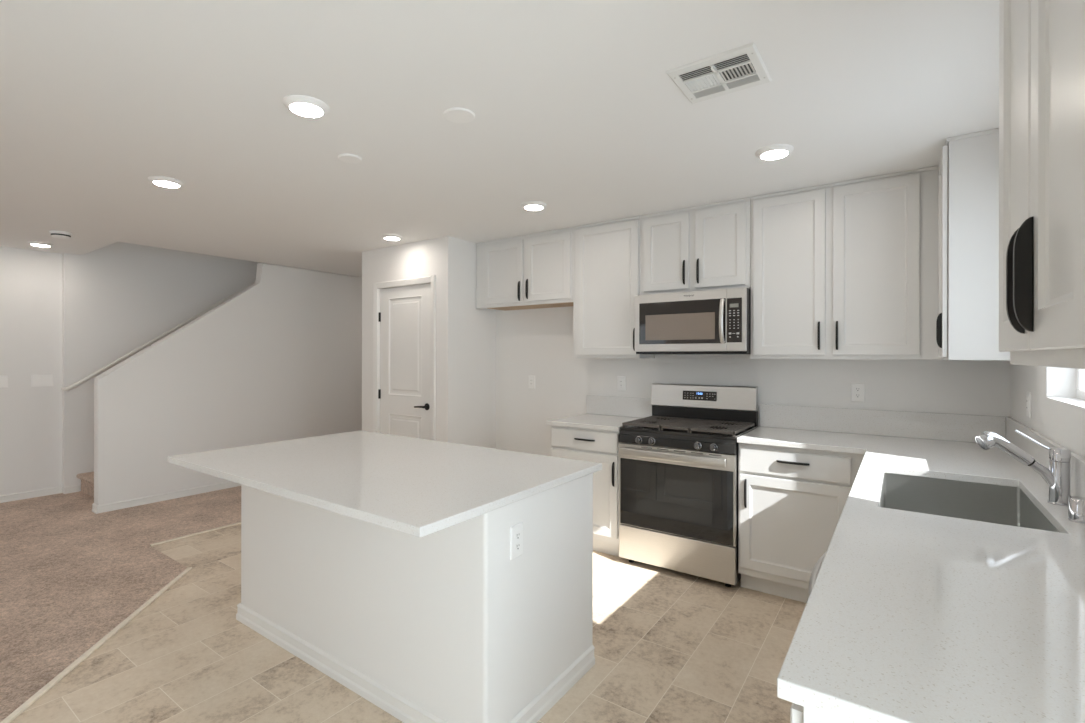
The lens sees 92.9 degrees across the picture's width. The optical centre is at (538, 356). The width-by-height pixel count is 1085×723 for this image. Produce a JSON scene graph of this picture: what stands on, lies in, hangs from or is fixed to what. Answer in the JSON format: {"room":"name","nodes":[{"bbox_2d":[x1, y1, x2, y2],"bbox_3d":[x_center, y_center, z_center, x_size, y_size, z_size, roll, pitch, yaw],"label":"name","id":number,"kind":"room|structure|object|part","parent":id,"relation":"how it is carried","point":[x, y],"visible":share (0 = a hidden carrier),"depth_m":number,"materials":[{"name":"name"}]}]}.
{"room":"kitchen","nodes":[
{"label":"kitchen","id":0,"kind":"room"},
{"bbox_2d":[0,246,61,494],"bbox_3d":[-6.082,0.175,3.469,0.140,2.415,4.300,0,0,35],"label":"wall","id":1,"kind":"structure","parent":0,"point":[30,280],"depth_m":5.00,"materials":[{"name":"white paint"}]},
{"bbox_2d":[0,375,7,387],"bbox_3d":[-5.033,0.236,4.821,0.012,0.117,0.117,0,0,35],"label":"light switch","id":2,"kind":"object","parent":1,"relation":"attached to","point":[3,378],"visible":1,"depth_m":4.84,"materials":[{"name":"white plastic"}]},
{"bbox_2d":[0,486,61,502],"bbox_3d":[-6.021,1.340,3.424,0.012,0.084,4.299,0,0,35],"label":"baseboard","id":3,"kind":"structure","parent":1,"relation":"attached to","point":[52,490],"depth_m":4.99,"materials":[{"name":"white paint"}]},
{"bbox_2d":[31,374,53,386],"bbox_3d":[-4.861,0.236,5.064,0.012,0.117,0.163,0,0,35],"label":"light switch","id":4,"kind":"object","parent":1,"relation":"attached to","point":[45,379],"visible":1,"depth_m":5.06,"materials":[{"name":"white plastic"}]},
{"bbox_2d":[0,486,240,721],"bbox_3d":[-2.439,1.381,4.200,5.150,0.014,9.700,0,0,35],"label":"floor","id":5,"kind":"structure","parent":0,"point":[70,573],"depth_m":3.31,"materials":[{"name":"beige carpet"}]},
{"bbox_2d":[76,472,93,496],"bbox_3d":[-3.305,0.202,6.321,0.961,2.340,3.376,0,0,35],"label":"staircase","id":6,"kind":"structure","parent":5,"relation":"on","point":[87,479],"depth_m":5.12,"materials":[{"name":"carpet"}]},
{"bbox_2d":[150,522,240,545],"bbox_3d":[-1.296,1.383,5.946,0.028,0.012,5.330,0,0,35],"label":"trim","id":7,"kind":"structure","parent":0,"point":[237,523],"depth_m":4.00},
{"bbox_2d":[62,242,361,493],"bbox_3d":[-3.255,0.054,7.410,0.210,2.665,5.400,0,0,35],"label":"wall","id":8,"kind":"structure","parent":0,"point":[118,297],"depth_m":5.47,"materials":[{"name":"white paint"}]},
{"bbox_2d":[64,485,78,493],"bbox_3d":[-4.690,1.342,5.187,0.012,0.084,0.115,0,0,35],"label":"baseboard","id":9,"kind":"structure","parent":8,"relation":"attached to","point":[74,488],"depth_m":5.18,"materials":[{"name":"white paint"}]},
{"bbox_2d":[61,266,286,390],"bbox_3d":[-3.740,-0.816,6.457,0.102,2.326,3.341,0,0,35],"label":"handrail","id":10,"kind":"object","parent":8,"relation":"attached to","point":[189,320],"visible":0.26,"depth_m":5.61,"materials":[{"name":"white paint"}]},
{"bbox_2d":[94,263,361,504],"bbox_3d":[-2.337,0.181,6.756,0.115,2.414,5.410,0,0,35],"label":"wall","id":11,"kind":"structure","parent":0,"point":[280,359],"depth_m":5.44,"materials":[{"name":"white paint"}]},
{"bbox_2d":[92,503,97,513],"bbox_3d":[-3.897,1.343,4.536,0.126,0.084,0.012,0,0,35],"label":"baseboard","id":12,"kind":"structure","parent":11,"relation":"attached to","point":[94,506],"depth_m":4.52,"materials":[{"name":"white paint"}]},
{"bbox_2d":[98,481,240,512],"bbox_3d":[-2.287,1.345,6.719,0.012,0.084,5.410,0,0,35],"label":"baseboard","id":13,"kind":"structure","parent":11,"relation":"attached to","point":[128,503],"depth_m":4.91,"materials":[{"name":"white paint"}]},
{"bbox_2d":[11,524,805,722],"bbox_3d":[-1.508,1.464,3.482,7.800,0.150,10.000,0,0,35],"label":"floor","id":14,"kind":"structure","parent":0,"point":[671,646],"depth_m":2.33,"materials":[{"name":"tile"}]},
{"bbox_2d":[0,567,191,722],"bbox_3d":[-2.023,1.381,2.013,0.028,0.012,2.752,0,0,-10],"label":"trim","id":15,"kind":"structure","parent":14,"relation":"on","point":[49,685],"depth_m":2.38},
{"bbox_2d":[236,473,594,722],"bbox_3d":[-0.657,0.948,2.546,1.740,0.883,0.789,0,0,35],"label":"kitchen island","id":16,"kind":"object","parent":14,"relation":"on","point":[441,626],"visible":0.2,"depth_m":2.04,"materials":[{"name":"white paint"}]},
{"bbox_2d":[167,430,601,537],"bbox_3d":[-0.737,0.491,2.380,1.752,0.030,1.068,0,0,35],"label":"island countertop","id":17,"kind":"structure","parent":16,"relation":"on","point":[417,487],"depth_m":2.11,"materials":[{"name":"white stone"}]},
{"bbox_3d":[-0.669,1.347,2.529,1.740,0.084,0.749,0,0,35],"label":"baseboard","id":18,"kind":"part","parent":16,"relation":"part of","materials":[{"name":"white paint"}]},
{"bbox_2d":[510,522,522,559],"bbox_3d":[-0.077,0.670,1.874,0.009,0.117,0.072,0,0,35],"label":"wall outlet","id":19,"kind":"object","parent":16,"relation":"attached to","point":[516,531],"visible":1,"depth_m":1.87,"materials":[{"name":"white plastic"}]},
{"bbox_2d":[515,532,520,539],"bbox_3d":[-0.074,0.651,1.872,0.002,0.029,0.033,0,0,35],"label":"receptacle","id":20,"kind":"object","parent":19,"relation":"attached to","point":[517,534],"depth_m":1.87,"materials":[{"name":"grey plastic"}]},
{"bbox_2d":[515,542,520,550],"bbox_3d":[-0.074,0.690,1.872,0.002,0.029,0.033,0,0,35],"label":"receptacle","id":21,"kind":"object","parent":19,"relation":"attached to","point":[517,544],"depth_m":1.87,"materials":[{"name":"grey plastic"}]},
{"bbox_2d":[551,425,620,556],"bbox_3d":[0.482,0.951,3.899,0.572,0.881,0.622,0,0,35],"label":"base cabinet","id":22,"kind":"object","parent":14,"relation":"on","point":[584,444],"visible":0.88,"depth_m":3.60,"materials":[{"name":"white paint"}]},
{"bbox_3d":[0.322,0.589,3.644,0.168,0.011,0.021,0,0,35],"label":"handle","id":23,"kind":"part","parent":22,"relation":"part of","materials":[{"name":"black metal"}]},
{"bbox_3d":[0.321,0.961,3.670,0.538,0.562,0.018,0,0,35],"label":"door","id":24,"kind":"part","parent":22,"relation":"part of","materials":[{"name":"white paint"}]},
{"bbox_3d":[0.322,0.594,3.670,0.538,0.132,0.018,0,0,35],"label":"drawer","id":25,"kind":"part","parent":22,"relation":"part of","materials":[{"name":"white paint"}]},
{"bbox_2d":[546,395,651,430],"bbox_3d":[0.478,0.416,3.907,0.594,0.182,0.612,0,0,35],"label":"countertop","id":26,"kind":"structure","parent":22,"relation":"on","point":[608,413],"depth_m":4.04,"materials":[{"name":"white stone"}]},
{"bbox_3d":[0.510,0.804,3.512,0.011,0.168,0.021,0,0,35],"label":"handle","id":27,"kind":"part","parent":22,"relation":"part of","materials":[{"name":"black metal"}]},
{"bbox_2d":[618,383,757,586],"bbox_3d":[1.010,0.799,3.482,0.757,1.186,0.642,0,0,35],"label":"gas range","id":28,"kind":"object","parent":14,"relation":"on","point":[679,463],"visible":0.97,"depth_m":3.28,"materials":[{"name":"silver metal"}]},
{"bbox_3d":[0.650,0.546,3.367,0.048,0.048,0.038,0,0,35],"label":"knob","id":29,"kind":"part","parent":28,"relation":"part of","materials":[{"name":"silver metal"}]},
{"bbox_3d":[0.724,0.546,3.315,0.048,0.048,0.038,0,0,35],"label":"knob","id":30,"kind":"part","parent":28,"relation":"part of","materials":[{"name":"silver metal"}]},
{"bbox_3d":[0.828,0.629,3.245,0.692,0.050,0.044,0,0,35],"label":"handle","id":31,"kind":"part","parent":28,"relation":"part of","materials":[{"name":"metal"}]},
{"bbox_3d":[0.852,0.901,3.259,0.733,0.439,0.005,0,0,35],"label":"door glass","id":32,"kind":"part","parent":28,"relation":"part of","materials":[{"name":"black glass"}]},
{"bbox_3d":[0.860,0.538,3.268,0.755,0.084,0.046,0,0,35],"label":"control panel","id":33,"kind":"part","parent":28,"relation":"part of","materials":[{"name":"metal"}]},
{"bbox_3d":[0.862,0.855,3.272,0.755,0.540,0.038,0,0,35],"label":"oven door","id":34,"kind":"part","parent":28,"relation":"part of","materials":[{"name":"metal"}]},
{"bbox_3d":[0.862,1.241,3.273,0.755,0.220,0.036,0,0,35],"label":"drawer","id":35,"kind":"part","parent":28,"relation":"part of","materials":[{"name":"metal"}]},
{"bbox_2d":[620,422,756,439],"bbox_3d":[1.014,0.485,3.487,0.757,0.022,0.542,0,0,35],"label":"cooktop","id":36,"kind":"object","parent":28,"relation":"in","point":[674,432],"depth_m":3.31,"materials":[{"name":"metal"}]},
{"bbox_3d":[0.967,0.547,3.143,0.048,0.048,0.038,0,0,35],"label":"knob","id":37,"kind":"part","parent":28,"relation":"part of","materials":[{"name":"silver metal"}]},
{"bbox_3d":[1.046,0.547,3.088,0.048,0.048,0.038,0,0,35],"label":"knob","id":38,"kind":"part","parent":28,"relation":"part of","materials":[{"name":"silver metal"}]},
{"bbox_2d":[738,443,863,602],"bbox_3d":[1.621,0.952,3.094,0.674,0.881,0.622,0,0,35],"label":"base cabinet","id":39,"kind":"object","parent":14,"relation":"on","point":[791,501],"visible":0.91,"depth_m":2.91,"materials":[{"name":"white paint"}]},
{"bbox_3d":[1.210,0.803,3.017,0.011,0.168,0.021,0,0,35],"label":"handle","id":40,"kind":"part","parent":39,"relation":"part of","materials":[{"name":"black metal"}]},
{"bbox_3d":[1.415,0.593,2.873,0.168,0.011,0.021,0,0,35],"label":"handle","id":41,"kind":"part","parent":39,"relation":"part of","materials":[{"name":"black metal"}]},
{"bbox_3d":[1.425,0.606,2.890,0.561,0.140,0.018,0,0,35],"label":"drawer","id":42,"kind":"part","parent":39,"relation":"part of","materials":[{"name":"white paint"}]},
{"bbox_3d":[1.424,0.968,2.890,0.561,0.550,0.018,0,0,35],"label":"door","id":43,"kind":"part","parent":39,"relation":"part of","materials":[{"name":"white paint"}]},
{"bbox_2d":[808,551,826,594],"bbox_3d":[1.018,0.952,1.202,0.674,0.879,0.600,0,0,35],"label":"dishwasher","id":44,"kind":"object","parent":14,"relation":"on","point":[818,564],"visible":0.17,"depth_m":1.35,"materials":[{"name":"silver metal"}]},
{"bbox_2d":[790,703,848,722],"bbox_3d":[0.739,0.951,0.774,0.638,0.881,0.414,0,0,35],"label":"base cabinet","id":45,"kind":"object","parent":14,"relation":"on","point":[798,713],"visible":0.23,"depth_m":0.76,"materials":[{"name":"white paint"}]},
{"bbox_3d":[0.505,0.605,0.942,0.018,0.140,0.397,0,0,35],"label":"drawer","id":46,"kind":"part","parent":45,"relation":"part of","materials":[{"name":"white paint"}]},
{"bbox_2d":[737,404,1084,722],"bbox_3d":[1.196,0.417,1.973,1.277,0.182,2.942,0,0,35],"label":"countertop","id":47,"kind":"structure","parent":45,"relation":"on","point":[907,616],"depth_m":1.04,"materials":[{"name":"white stone"}]},
{"bbox_2d":[880,473,1058,531],"bbox_3d":[1.476,0.612,1.825,0.472,0.205,0.786,0,0,35],"label":"sink","id":48,"kind":"object","parent":47,"relation":"in","point":[998,504],"visible":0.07,"depth_m":2.10,"materials":[{"name":"metal"}]},
{"bbox_2d":[975,430,1070,505],"bbox_3d":[1.607,0.363,1.717,0.251,0.231,0.074,0,0,18],"label":"faucet","id":49,"kind":"object","parent":47,"relation":"on","point":[1057,477],"visible":0.98,"depth_m":1.68,"materials":[{"name":"silver metal"}]},
{"bbox_3d":[1.650,0.280,1.720,0.092,0.064,0.010,0,0,44],"label":"lever","id":50,"kind":"part","parent":49,"relation":"part of","materials":[{"name":"silver metal"}]},
{"bbox_3d":[1.660,0.391,1.690,0.089,0.103,0.031,0,0,17],"label":"spout arm","id":51,"kind":"part","parent":49,"relation":"part of","materials":[{"name":"silver metal"}]},
{"bbox_2d":[1068,496,1084,523],"bbox_3d":[1.577,0.445,1.500,0.054,0.068,0.054,0,0,35],"label":"air gap","id":52,"kind":"object","parent":47,"relation":"on","point":[1076,504],"visible":1,"depth_m":1.49,"materials":[{"name":"silver metal"}]},
{"bbox_2d":[362,236,495,448],"bbox_3d":[-0.173,0.183,6.253,1.180,2.415,3.734,0,0,35],"label":"wall","id":53,"kind":"structure","parent":0,"point":[465,334],"depth_m":4.62,"materials":[{"name":"white paint"}]},
{"bbox_2d":[378,284,430,439],"bbox_3d":[-1.230,0.368,4.726,0.730,2.019,0.091,0,0,35],"label":"door","id":54,"kind":"structure","parent":53,"relation":"in","point":[404,393],"depth_m":4.73,"materials":[{"name":"white paint"}]},
{"bbox_3d":[-1.034,0.445,4.565,0.150,0.062,0.056,0,0,35],"label":"lever handle","id":55,"kind":"part","parent":54,"relation":"part of","materials":[{"name":"black metal"}]},
{"bbox_2d":[373,275,435,440],"bbox_3d":[-1.239,0.343,4.709,0.844,2.092,0.018,0,0,35],"label":"trim","id":56,"kind":"structure","parent":53,"relation":"attached to","point":[426,279],"depth_m":4.63,"materials":[{"name":"white paint"}]},
{"bbox_2d":[0,0,998,276],"bbox_3d":[-1.504,-1.146,3.482,7.800,0.260,10.000,0,0,35],"label":"ceiling","id":57,"kind":"structure","parent":0,"point":[578,112],"depth_m":2.17,"materials":[{"name":"white paint"}]},
{"bbox_2d":[27,241,52,246],"bbox_3d":[-4.539,-1.020,4.706,0.176,0.020,0.176,0,0,35],"label":"recessed light","id":58,"kind":"object","parent":57,"relation":"in","point":[40,244],"visible":1,"depth_m":4.66,"materials":[{"name":"white"}]},
{"bbox_2d":[49,230,71,238],"bbox_3d":[-3.962,-1.006,4.283,0.140,0.046,0.140,0,0,35],"label":"smoke detector","id":59,"kind":"object","parent":57,"relation":"attached to","point":[56,234],"visible":1,"depth_m":4.24,"materials":[{"name":"white plastic"}]},
{"bbox_2d":[51,233,70,236],"bbox_3d":[-3.962,-1.002,4.283,0.124,0.012,0.124,0,0,35],"label":"grille","id":60,"kind":"object","parent":59,"relation":"attached to","point":[52,234],"depth_m":4.24,"materials":[{"name":"grey"}]},
{"bbox_2d":[148,176,184,187],"bbox_3d":[-2.177,-1.016,3.022,0.176,0.020,0.176,0,0,35],"label":"recessed light","id":61,"kind":"object","parent":57,"relation":"in","point":[162,181],"visible":1,"depth_m":2.99,"materials":[{"name":"white"}]},
{"bbox_2d":[283,95,329,117],"bbox_3d":[-0.947,-1.015,2.108,0.176,0.020,0.176,0,0,35],"label":"recessed light","id":62,"kind":"object","parent":57,"relation":"in","point":[302,105],"visible":1,"depth_m":2.08,"materials":[{"name":"white plastic"}]},
{"bbox_2d":[381,234,402,239],"bbox_3d":[-1.251,-1.015,4.413,0.176,0.020,0.176,0,0,35],"label":"recessed light","id":63,"kind":"object","parent":57,"relation":"in","point":[385,236],"visible":1,"depth_m":4.37,"materials":[{"name":"white"}]},
{"bbox_2d":[521,201,546,210],"bbox_3d":[-0.030,-1.013,3.489,0.176,0.020,0.176,0,0,35],"label":"recessed light","id":64,"kind":"object","parent":57,"relation":"in","point":[530,205],"visible":1,"depth_m":3.45,"materials":[{"name":"white"}]},
{"bbox_2d":[665,42,771,103],"bbox_3d":[0.661,-1.014,1.882,0.300,0.016,0.285,0,0,35],"label":"ceiling vent","id":65,"kind":"object","parent":57,"relation":"in","point":[743,67],"visible":1,"depth_m":1.86,"materials":[{"name":"white metal"}]},
{"bbox_2d":[755,144,793,159],"bbox_3d":[1.175,-1.012,2.569,0.176,0.020,0.176,0,0,35],"label":"recessed light","id":66,"kind":"object","parent":57,"relation":"in","point":[777,151],"visible":1,"depth_m":2.54,"materials":[{"name":"white plastic"}]},
{"bbox_2d":[496,306,1010,455],"bbox_3d":[1.175,0.185,3.865,3.778,2.415,0.120,0,0,35],"label":"wall","id":67,"kind":"structure","parent":0,"point":[538,343],"depth_m":3.79,"materials":[{"name":"white paint"}]},
{"bbox_2d":[476,227,572,310],"bbox_3d":[-0.071,-0.725,4.472,1.024,0.594,0.326,0,0,35],"label":"upper cabinet","id":68,"kind":"object","parent":67,"relation":"attached to","point":[535,270],"visible":0.98,"depth_m":4.34,"materials":[{"name":"white paint"}]},
{"bbox_3d":[-0.308,-0.721,4.477,0.437,0.520,0.018,0,0,35],"label":"door","id":69,"kind":"part","parent":68,"relation":"part of","materials":[{"name":"white paint"}]},
{"bbox_3d":[-0.164,-0.553,4.350,0.011,0.168,0.021,0,0,35],"label":"handle","id":70,"kind":"part","parent":68,"relation":"part of","materials":[{"name":"black metal"}]},
{"bbox_3d":[-0.144,-1.014,4.368,1.024,0.016,0.008,0,0,35],"label":"scribe moulding","id":71,"kind":"part","parent":68,"relation":"part of","materials":[{"name":"white paint"}]},
{"bbox_3d":[-0.096,-0.564,4.302,0.011,0.168,0.021,0,0,35],"label":"handle","id":72,"kind":"part","parent":68,"relation":"part of","materials":[{"name":"black metal"}]},
{"bbox_3d":[0.080,-0.721,4.203,0.433,0.520,0.018,0,0,35],"label":"door","id":73,"kind":"part","parent":68,"relation":"part of","materials":[{"name":"white paint"}]},
{"bbox_2d":[528,375,534,388],"bbox_3d":[-0.060,0.231,4.658,0.072,0.117,0.009,0,0,35],"label":"wall outlet","id":74,"kind":"object","parent":67,"relation":"attached to","point":[531,383],"visible":1,"depth_m":4.65,"materials":[{"name":"white plastic"}]},
{"bbox_2d":[573,216,654,358],"bbox_3d":[0.578,-0.503,4.013,0.564,1.036,0.326,0,0,35],"label":"upper cabinet","id":75,"kind":"object","parent":67,"relation":"attached to","point":[606,255],"visible":0.91,"depth_m":3.90,"materials":[{"name":"white paint"}]},
{"bbox_3d":[0.505,-1.013,3.909,0.564,0.016,0.008,0,0,35],"label":"scribe moulding","id":76,"kind":"part","parent":75,"relation":"part of","materials":[{"name":"white paint"}]},
{"bbox_3d":[0.696,-0.125,3.742,0.011,0.168,0.021,0,0,35],"label":"handle","id":77,"kind":"part","parent":75,"relation":"part of","materials":[{"name":"black metal"}]},
{"bbox_2d":[586,395,651,417],"bbox_3d":[0.649,0.402,4.149,0.594,0.152,0.020,0,0,35],"label":"backsplash","id":78,"kind":"structure","parent":67,"relation":"attached to","point":[602,405],"depth_m":4.14,"materials":[{"name":"white stone"}]},
{"bbox_2d":[617,376,625,390],"bbox_3d":[0.666,0.217,4.145,0.072,0.117,0.009,0,0,35],"label":"wall outlet","id":79,"kind":"object","parent":67,"relation":"attached to","point":[621,380],"visible":1,"depth_m":4.14,"materials":[{"name":"white plastic"}]},
{"bbox_2d":[619,379,622,387],"bbox_3d":[0.664,0.217,4.142,0.033,0.067,0.002,0,0,35],"label":"receptacle","id":80,"kind":"object","parent":79,"relation":"attached to","point":[620,380],"depth_m":4.14,"materials":[{"name":"grey plastic"}]},
{"bbox_2d":[640,197,750,294],"bbox_3d":[1.121,-0.731,3.630,0.760,0.580,0.326,0,0,35],"label":"upper cabinet","id":81,"kind":"object","parent":67,"relation":"attached to","point":[706,247],"visible":0.98,"depth_m":3.49,"materials":[{"name":"white paint"}]},
{"bbox_3d":[0.898,-0.725,3.625,0.327,0.521,0.018,0,0,35],"label":"door","id":82,"kind":"part","parent":81,"relation":"part of","materials":[{"name":"white paint"}]},
{"bbox_3d":[0.996,-0.577,3.531,0.011,0.168,0.021,0,0,35],"label":"handle","id":83,"kind":"part","parent":81,"relation":"part of","materials":[{"name":"black metal"}]},
{"bbox_2d":[635,288,750,353],"bbox_3d":[1.088,-0.224,3.585,0.756,0.418,0.434,0,0,35],"label":"microwave","id":84,"kind":"object","parent":81,"relation":"attached to","point":[709,321],"visible":1,"depth_m":3.42,"materials":[{"name":"silver metal"}]},
{"bbox_3d":[0.957,-0.229,3.475,0.594,0.288,0.002,0,0,35],"label":"door glass","id":85,"kind":"part","parent":84,"relation":"part of","materials":[{"name":"black glass"}]},
{"bbox_3d":[1.170,-0.228,3.292,0.027,0.288,0.050,0,0,35],"label":"handle","id":86,"kind":"part","parent":84,"relation":"part of","materials":[{"name":"metal"}]},
{"bbox_3d":[1.260,-0.232,3.276,0.120,0.398,0.022,0,0,35],"label":"control panel","id":87,"kind":"part","parent":84,"relation":"part of","materials":[{"name":"metal"}]},
{"bbox_3d":[1.048,-1.012,3.526,0.760,0.016,0.008,0,0,35],"label":"scribe moulding","id":88,"kind":"part","parent":81,"relation":"part of","materials":[{"name":"white paint"}]},
{"bbox_3d":[1.074,-0.577,3.476,0.011,0.168,0.021,0,0,35],"label":"handle","id":89,"kind":"part","parent":81,"relation":"part of","materials":[{"name":"black metal"}]},
{"bbox_3d":[1.201,-0.724,3.411,0.327,0.521,0.018,0,0,35],"label":"door","id":90,"kind":"part","parent":81,"relation":"part of","materials":[{"name":"white paint"}]},
{"bbox_2d":[750,166,941,359],"bbox_3d":[1.829,-0.501,3.130,0.969,1.036,0.326,0,0,35],"label":"upper cabinet","id":91,"kind":"object","parent":67,"relation":"attached to","point":[845,269],"visible":0.97,"depth_m":2.99,"materials":[{"name":"white paint"}]},
{"bbox_3d":[1.536,-0.500,3.175,0.404,0.983,0.018,0,0,35],"label":"door","id":92,"kind":"part","parent":91,"relation":"part of","materials":[{"name":"white paint"}]},
{"bbox_3d":[1.663,-0.123,3.059,0.011,0.168,0.021,0,0,35],"label":"handle","id":93,"kind":"part","parent":91,"relation":"part of","materials":[{"name":"black metal"}]},
{"bbox_3d":[1.739,-0.123,3.006,0.011,0.168,0.021,0,0,35],"label":"handle","id":94,"kind":"part","parent":91,"relation":"part of","materials":[{"name":"black metal"}]},
{"bbox_3d":[1.747,-1.011,3.032,0.948,0.016,0.008,0,0,35],"label":"scribe moulding","id":95,"kind":"part","parent":91,"relation":"part of","materials":[{"name":"white paint"}]},
{"bbox_3d":[1.901,-0.499,2.917,0.410,0.983,0.018,0,0,35],"label":"door","id":96,"kind":"part","parent":91,"relation":"part of","materials":[{"name":"white paint"}]},
{"bbox_2d":[851,383,864,401],"bbox_3d":[1.989,0.224,3.211,0.072,0.117,0.009,0,0,35],"label":"wall outlet","id":97,"kind":"object","parent":67,"relation":"attached to","point":[857,389],"visible":1,"depth_m":3.21,"materials":[{"name":"white plastic"}]},
{"bbox_2d":[1011,364,1084,457],"bbox_3d":[0.723,0.185,0.071,0.140,2.415,6.600,0,0,35],"label":"wall","id":98,"kind":"structure","parent":0,"point":[1057,414],"depth_m":2.09,"materials":[{"name":"white paint"}]},
{"bbox_2d":[760,404,1084,496],"bbox_3d":[1.196,0.402,1.973,1.277,0.152,2.942,0,0,35],"label":"backsplash","id":99,"kind":"structure","parent":98,"relation":"attached to","point":[923,425],"depth_m":3.03,"materials":[{"name":"white stone"}]},
{"bbox_2d":[936,128,1009,359],"bbox_3d":[2.140,-0.501,2.501,0.348,1.036,0.422,0,0,35],"label":"upper cabinet","id":100,"kind":"object","parent":98,"relation":"attached to","point":[967,323],"visible":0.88,"depth_m":2.37,"materials":[{"name":"white paint"}]},
{"bbox_3d":[1.908,-0.123,2.457,0.021,0.168,0.011,0,0,35],"label":"handle","id":101,"kind":"part","parent":100,"relation":"part of","materials":[{"name":"black metal"}]},
{"bbox_3d":[2.012,-0.494,2.568,0.018,0.993,0.345,0,0,35],"label":"door","id":102,"kind":"part","parent":100,"relation":"part of","materials":[{"name":"white paint"}]},
{"bbox_3d":[2.148,-1.011,2.482,0.313,0.016,0.399,0,0,35],"label":"scribe moulding","id":103,"kind":"part","parent":100,"relation":"part of","materials":[{"name":"white paint"}]},
{"bbox_2d":[1026,392,1030,417],"bbox_3d":[2.265,0.223,2.385,0.009,0.117,0.072,0,0,35],"label":"wall outlet","id":104,"kind":"object","parent":98,"relation":"attached to","point":[1028,394],"visible":1,"depth_m":2.37,"materials":[{"name":"white plastic"}]},
{"bbox_2d":[999,0,1084,368],"bbox_3d":[0.864,-0.502,0.691,0.344,1.036,0.635,0,0,35],"label":"upper cabinet","id":105,"kind":"object","parent":98,"relation":"attached to","point":[1042,42],"visible":1,"depth_m":0.72,"materials":[{"name":"white paint"}]},
{"bbox_3d":[0.749,-0.120,0.810,0.021,0.168,0.011,0,0,35],"label":"handle","id":106,"kind":"part","parent":105,"relation":"part of","materials":[{"name":"black metal"}]},
{"bbox_3d":[0.837,-0.501,0.898,0.018,0.983,0.294,0,0,35],"label":"door","id":107,"kind":"part","parent":105,"relation":"part of","materials":[{"name":"white paint"}]},
{"bbox_3d":[0.713,-0.120,0.758,0.021,0.168,0.011,0,0,35],"label":"handle","id":108,"kind":"part","parent":105,"relation":"part of","materials":[{"name":"black metal"}]},
{"bbox_3d":[0.659,-0.501,0.646,0.018,0.983,0.295,0,0,35],"label":"door","id":109,"kind":"part","parent":105,"relation":"part of","materials":[{"name":"white paint"}]},
{"bbox_2d":[1076,369,1084,399],"bbox_3d":[1.842,-0.270,1.595,0.040,0.872,1.100,0,0,35],"label":"window","id":110,"kind":"structure","parent":98,"relation":"in","point":[1080,373],"depth_m":2.02,"materials":[{"name":"glass"}]}
]}

